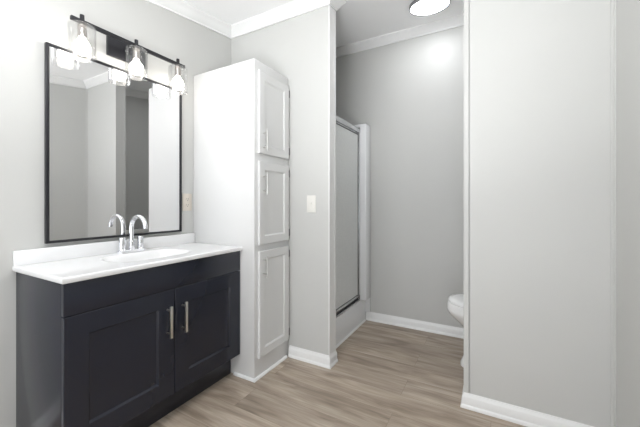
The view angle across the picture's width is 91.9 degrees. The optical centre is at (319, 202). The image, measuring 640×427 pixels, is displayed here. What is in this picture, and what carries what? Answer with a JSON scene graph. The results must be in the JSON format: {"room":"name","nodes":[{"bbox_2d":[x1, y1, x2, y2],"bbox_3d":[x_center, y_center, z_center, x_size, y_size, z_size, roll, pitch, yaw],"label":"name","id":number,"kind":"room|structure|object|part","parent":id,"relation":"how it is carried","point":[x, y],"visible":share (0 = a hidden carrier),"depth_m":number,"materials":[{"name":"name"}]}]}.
{"room":"bathroom","nodes":[
{"label":"bathroom","id":0,"kind":"room"},
{"bbox_2d":[0,0,230,426],"bbox_3d":[-1.320,-0.218,1.514,0.100,2.635,4.375,0,0,29],"label":"wall","id":1,"kind":"structure","parent":0,"point":[25,25],"depth_m":1.43,"materials":[{"name":"grey paint"}]},
{"bbox_2d":[13,233,194,265],"bbox_3d":[-1.112,0.243,1.763,0.020,0.068,0.941,0,0,29],"label":"backsplash","id":2,"kind":"structure","parent":1,"relation":"attached to","point":[47,254],"depth_m":1.58,"materials":[{"name":"white stone"}]},
{"bbox_2d":[44,42,181,243],"bbox_3d":[-1.110,-0.281,1.763,0.026,0.942,0.722,0,0,29],"label":"wall mirror","id":3,"kind":"object","parent":1,"relation":"attached to","point":[113,135],"visible":1,"depth_m":1.66,"materials":[{"name":"black metal"}]},
{"bbox_2d":[70,14,184,89],"bbox_3d":[-1.047,-0.809,1.740,0.159,0.215,0.636,0,0,29],"label":"vanity light","id":4,"kind":"object","parent":1,"relation":"attached to","point":[120,48],"visible":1,"depth_m":1.71,"materials":[{"name":"black metal"}]},
{"bbox_2d":[73,23,90,55],"bbox_3d":[-1.153,-0.787,1.499,0.069,0.145,0.069,0,0,29],"label":"bulb","id":5,"kind":"object","parent":4,"relation":"attached to","point":[81,46],"depth_m":1.48,"materials":[{"name":"white glass"}]},
{"bbox_3d":[-1.153,-0.885,1.499,0.019,0.052,0.019,0,0,29],"label":"stem","id":6,"kind":"part","parent":4,"relation":"part of","materials":[{"name":"black metal"}]},
{"bbox_3d":[-1.107,-0.862,1.774,0.022,0.108,0.210,0,0,29],"label":"plate","id":7,"kind":"part","parent":4,"relation":"part of","materials":[{"name":"black metal"}]},
{"bbox_3d":[-1.062,-0.869,1.749,0.085,0.040,0.040,0,0,29],"label":"arm","id":8,"kind":"part","parent":4,"relation":"part of","materials":[{"name":"silver metal"}]},
{"bbox_2d":[129,48,142,75],"bbox_3d":[-1.026,-0.787,1.729,0.069,0.145,0.069,0,0,29],"label":"bulb","id":9,"kind":"object","parent":4,"relation":"attached to","point":[136,68],"depth_m":1.71,"materials":[{"name":"white glass"}]},
{"bbox_2d":[172,66,183,89],"bbox_3d":[-0.899,-0.787,1.958,0.069,0.145,0.069,0,0,29],"label":"bulb","id":10,"kind":"object","parent":4,"relation":"attached to","point":[177,83],"depth_m":1.94,"materials":[{"name":"white glass"}]},
{"bbox_2d":[182,194,191,210],"bbox_3d":[-0.915,-0.005,2.134,0.008,0.118,0.072,0,0,29],"label":"wall outlet","id":11,"kind":"object","parent":1,"relation":"attached to","point":[186,198],"visible":1,"depth_m":2.13,"materials":[{"name":"beige plastic"}]},
{"bbox_2d":[146,0,463,57],"bbox_3d":[-0.284,-1.202,0.885,2.321,0.639,4.275,0,0,29],"label":"trim","id":12,"kind":"structure","parent":1,"relation":"attached to","point":[296,8],"depth_m":2.33,"materials":[{"name":"white paint"}]},
{"bbox_2d":[183,0,463,46],"bbox_3d":[-0.260,-1.277,0.929,2.521,0.638,4.375,0,0,29],"label":"ceiling","id":13,"kind":"structure","parent":0,"point":[356,20],"depth_m":2.35,"materials":[{"name":"paint"}]},
{"bbox_2d":[409,0,450,15],"bbox_3d":[0.807,-1.458,2.280,0.288,0.062,0.289,0,0,-32],"label":"ceiling light","id":14,"kind":"object","parent":13,"relation":"attached to","point":[417,7],"visible":1,"depth_m":2.29,"materials":[{"name":"glass"}]},
{"bbox_2d":[149,320,525,426],"bbox_3d":[-0.260,1.130,0.929,2.521,0.060,4.375,0,0,29],"label":"floor","id":15,"kind":"structure","parent":0,"point":[383,375],"depth_m":1.80,"materials":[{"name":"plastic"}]},
{"bbox_2d":[16,251,239,426],"bbox_3d":[-0.908,0.700,1.656,0.479,0.800,0.927,0,0,29],"label":"vanity cabinet","id":16,"kind":"object","parent":15,"relation":"on","point":[127,349],"visible":0.88,"depth_m":1.36,"materials":[{"name":"grey paint"}]},
{"bbox_3d":[-0.851,0.695,1.359,0.018,0.528,0.462,0,0,29],"label":"door","id":17,"kind":"part","parent":16,"relation":"part of","materials":[{"name":"grey paint"}]},
{"bbox_2d":[12,233,241,283],"bbox_3d":[-0.919,0.305,1.657,0.461,0.191,0.941,0,0,29],"label":"countertop","id":18,"kind":"structure","parent":16,"relation":"on","point":[65,264],"depth_m":1.51,"materials":[{"name":"white stone"}]},
{"bbox_2d":[116,215,147,253],"bbox_3d":[-1.013,0.170,1.719,0.168,0.212,0.154,0,0,29],"label":"faucet","id":19,"kind":"object","parent":18,"relation":"on","point":[140,239],"visible":1,"depth_m":1.73,"materials":[{"name":"silver metal"}]},
{"bbox_3d":[-1.089,0.227,1.703,0.040,0.076,0.040,0,0,29],"label":"handle","id":20,"kind":"part","parent":19,"relation":"part of","materials":[{"name":"silver metal"}]},
{"bbox_3d":[-1.064,0.268,1.748,0.050,0.016,0.154,0,0,29],"label":"plate","id":21,"kind":"part","parent":19,"relation":"part of","materials":[{"name":"silver metal"}]},
{"bbox_3d":[-1.010,0.164,1.718,0.162,0.200,0.038,0,0,29],"label":"spout","id":22,"kind":"part","parent":19,"relation":"part of","materials":[{"name":"silver metal"}]},
{"bbox_3d":[-1.040,0.227,1.792,0.040,0.076,0.040,0,0,29],"label":"handle","id":23,"kind":"part","parent":19,"relation":"part of","materials":[{"name":"silver metal"}]},
{"bbox_3d":[-0.739,0.364,1.562,0.018,0.126,0.927,0,0,29],"label":"apron panel","id":24,"kind":"part","parent":16,"relation":"part of","materials":[{"name":"grey paint"}]},
{"bbox_3d":[-0.736,0.582,1.513,0.039,0.154,0.012,0,0,29],"label":"handle","id":25,"kind":"part","parent":16,"relation":"part of","materials":[{"name":"silver metal"}]},
{"bbox_3d":[-0.695,0.582,1.587,0.039,0.154,0.012,0,0,29],"label":"handle","id":26,"kind":"part","parent":16,"relation":"part of","materials":[{"name":"silver metal"}]},
{"bbox_3d":[-0.626,0.695,1.766,0.018,0.528,0.462,0,0,29],"label":"door","id":27,"kind":"part","parent":16,"relation":"part of","materials":[{"name":"grey paint"}]},
{"bbox_2d":[194,58,289,382],"bbox_3d":[-0.540,0.102,2.187,0.612,1.996,0.378,0,0,29],"label":"tall cabinet","id":28,"kind":"object","parent":15,"relation":"on","point":[242,150],"visible":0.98,"depth_m":2.02,"materials":[{"name":"white paint"}]},
{"bbox_3d":[-0.393,1.093,2.091,0.176,0.014,0.352,0,0,29],"label":"shoe moulding","id":29,"kind":"part","parent":28,"relation":"part of","materials":[{"name":"white paint"}]},
{"bbox_3d":[-0.343,0.403,1.952,0.038,0.136,0.010,0,0,29],"label":"handle","id":30,"kind":"part","parent":28,"relation":"part of","materials":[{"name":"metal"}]},
{"bbox_3d":[-0.343,-0.398,1.952,0.038,0.136,0.010,0,0,29],"label":"handle","id":31,"kind":"part","parent":28,"relation":"part of","materials":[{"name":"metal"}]},
{"bbox_3d":[-0.306,0.640,2.074,0.018,0.670,0.321,0,0,29],"label":"door","id":32,"kind":"part","parent":28,"relation":"part of","materials":[{"name":"white paint"}]},
{"bbox_3d":[-0.306,0.001,2.074,0.018,0.529,0.321,0,0,29],"label":"door","id":33,"kind":"part","parent":28,"relation":"part of","materials":[{"name":"white paint"}]},
{"bbox_3d":[-0.306,-0.573,2.074,0.018,0.521,0.321,0,0,29],"label":"door","id":34,"kind":"part","parent":28,"relation":"part of","materials":[{"name":"white paint"}]},
{"bbox_2d":[336,115,369,347],"bbox_3d":[-0.096,0.122,2.745,0.848,1.956,0.829,0,0,29],"label":"shower stall","id":35,"kind":"object","parent":15,"relation":"on","point":[352,141],"visible":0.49,"depth_m":2.65,"materials":[{"name":"white plastic"}]},
{"bbox_3d":[0.206,0.105,2.559,0.012,1.463,0.540,0,0,29],"label":"door","id":36,"kind":"part","parent":35,"relation":"part of","materials":[{"name":"clear glass"}]},
{"bbox_3d":[0.207,0.841,2.560,0.019,0.022,0.546,0,0,29],"label":"rail","id":37,"kind":"part","parent":35,"relation":"part of","materials":[{"name":"metal"}]},
{"bbox_3d":[0.208,0.103,2.557,0.036,1.557,0.610,0,0,29],"label":"door frame","id":38,"kind":"part","parent":35,"relation":"part of","materials":[{"name":"metal"}]},
{"bbox_3d":[0.232,1.093,2.547,0.012,0.013,0.799,0,0,29],"label":"shoe moulding","id":39,"kind":"part","parent":35,"relation":"part of","materials":[{"name":"white paint"}]},
{"bbox_2d":[447,294,463,367],"bbox_3d":[1.204,0.716,1.986,0.728,0.768,0.424,0,0,29],"label":"toilet","id":40,"kind":"object","parent":15,"relation":"on","point":[455,304],"visible":0.09,"depth_m":2.06,"materials":[{"name":"white ceramic"}]},
{"bbox_3d":[1.106,0.685,2.041,0.496,0.021,0.364,0,0,29],"label":"seat","id":41,"kind":"part","parent":40,"relation":"part of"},
{"bbox_3d":[1.109,0.658,2.039,0.490,0.029,0.356,0,0,29],"label":"lid","id":42,"kind":"part","parent":40,"relation":"part of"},
{"bbox_2d":[336,26,463,327],"bbox_3d":[0.773,-0.218,2.800,2.321,2.635,0.100,0,0,29],"label":"wall","id":43,"kind":"structure","parent":0,"point":[409,93],"depth_m":2.71,"materials":[{"name":"grey paint"}]},
{"bbox_2d":[366,312,463,338],"bbox_3d":[1.098,1.061,2.553,1.514,0.078,0.019,0,0,29],"label":"baseboard","id":44,"kind":"structure","parent":43,"relation":"attached to","point":[441,329],"depth_m":2.69,"materials":[{"name":"white paint"}]},
{"bbox_2d":[231,0,610,426],"bbox_3d":[0.321,-0.156,1.981,2.321,2.511,0.092,0,0,29],"label":"wall","id":45,"kind":"structure","parent":0,"point":[540,70],"depth_m":1.55,"materials":[{"name":"grey paint"}]},
{"bbox_2d":[307,195,315,212],"bbox_3d":[-0.062,0.007,2.132,0.072,0.118,0.014,0,0,29],"label":"light switch","id":46,"kind":"object","parent":45,"relation":"attached to","point":[311,199],"visible":1,"depth_m":2.13,"materials":[{"name":"white plastic"}]},
{"bbox_2d":[288,345,337,368],"bbox_3d":[-0.051,1.061,2.179,0.337,0.078,0.117,0,0,29],"label":"baseboard","id":47,"kind":"structure","parent":45,"relation":"attached to","point":[326,361],"depth_m":2.12,"materials":[{"name":"white paint"}]},
{"bbox_2d":[329,5,335,355],"bbox_3d":[0.084,-0.157,2.114,0.007,2.356,0.098,0,0,29],"label":"trim","id":48,"kind":"structure","parent":45,"relation":"attached to","point":[332,13],"depth_m":2.11,"materials":[{"name":"white paint"}]},
{"bbox_2d":[464,0,468,392],"bbox_3d":[0.812,-0.157,1.711,0.026,2.356,0.100,0,0,29],"label":"trim","id":49,"kind":"structure","parent":45,"relation":"attached to","point":[466,2],"depth_m":1.67,"materials":[{"name":"grey paint"}]},
{"bbox_2d":[460,385,593,426],"bbox_3d":[1.062,1.061,1.572,0.628,0.078,0.130,0,0,29],"label":"baseboard","id":50,"kind":"structure","parent":45,"relation":"attached to","point":[494,408],"depth_m":1.56,"materials":[{"name":"white paint"}]},
{"bbox_2d":[616,0,639,426],"bbox_3d":[0.800,-0.218,0.344,0.100,2.635,4.375,0,0,29],"label":"wall","id":51,"kind":"structure","parent":0,"point":[627,11],"depth_m":1.25,"materials":[{"name":"grey paint"}]},
{"bbox_2d":[611,0,615,426],"bbox_3d":[1.305,-0.151,1.377,0.014,2.343,0.016,0,0,29],"label":"trim","id":52,"kind":"structure","parent":51,"relation":"attached to","point":[613,2],"depth_m":1.38,"materials":[{"name":"grey paint"}]}
]}

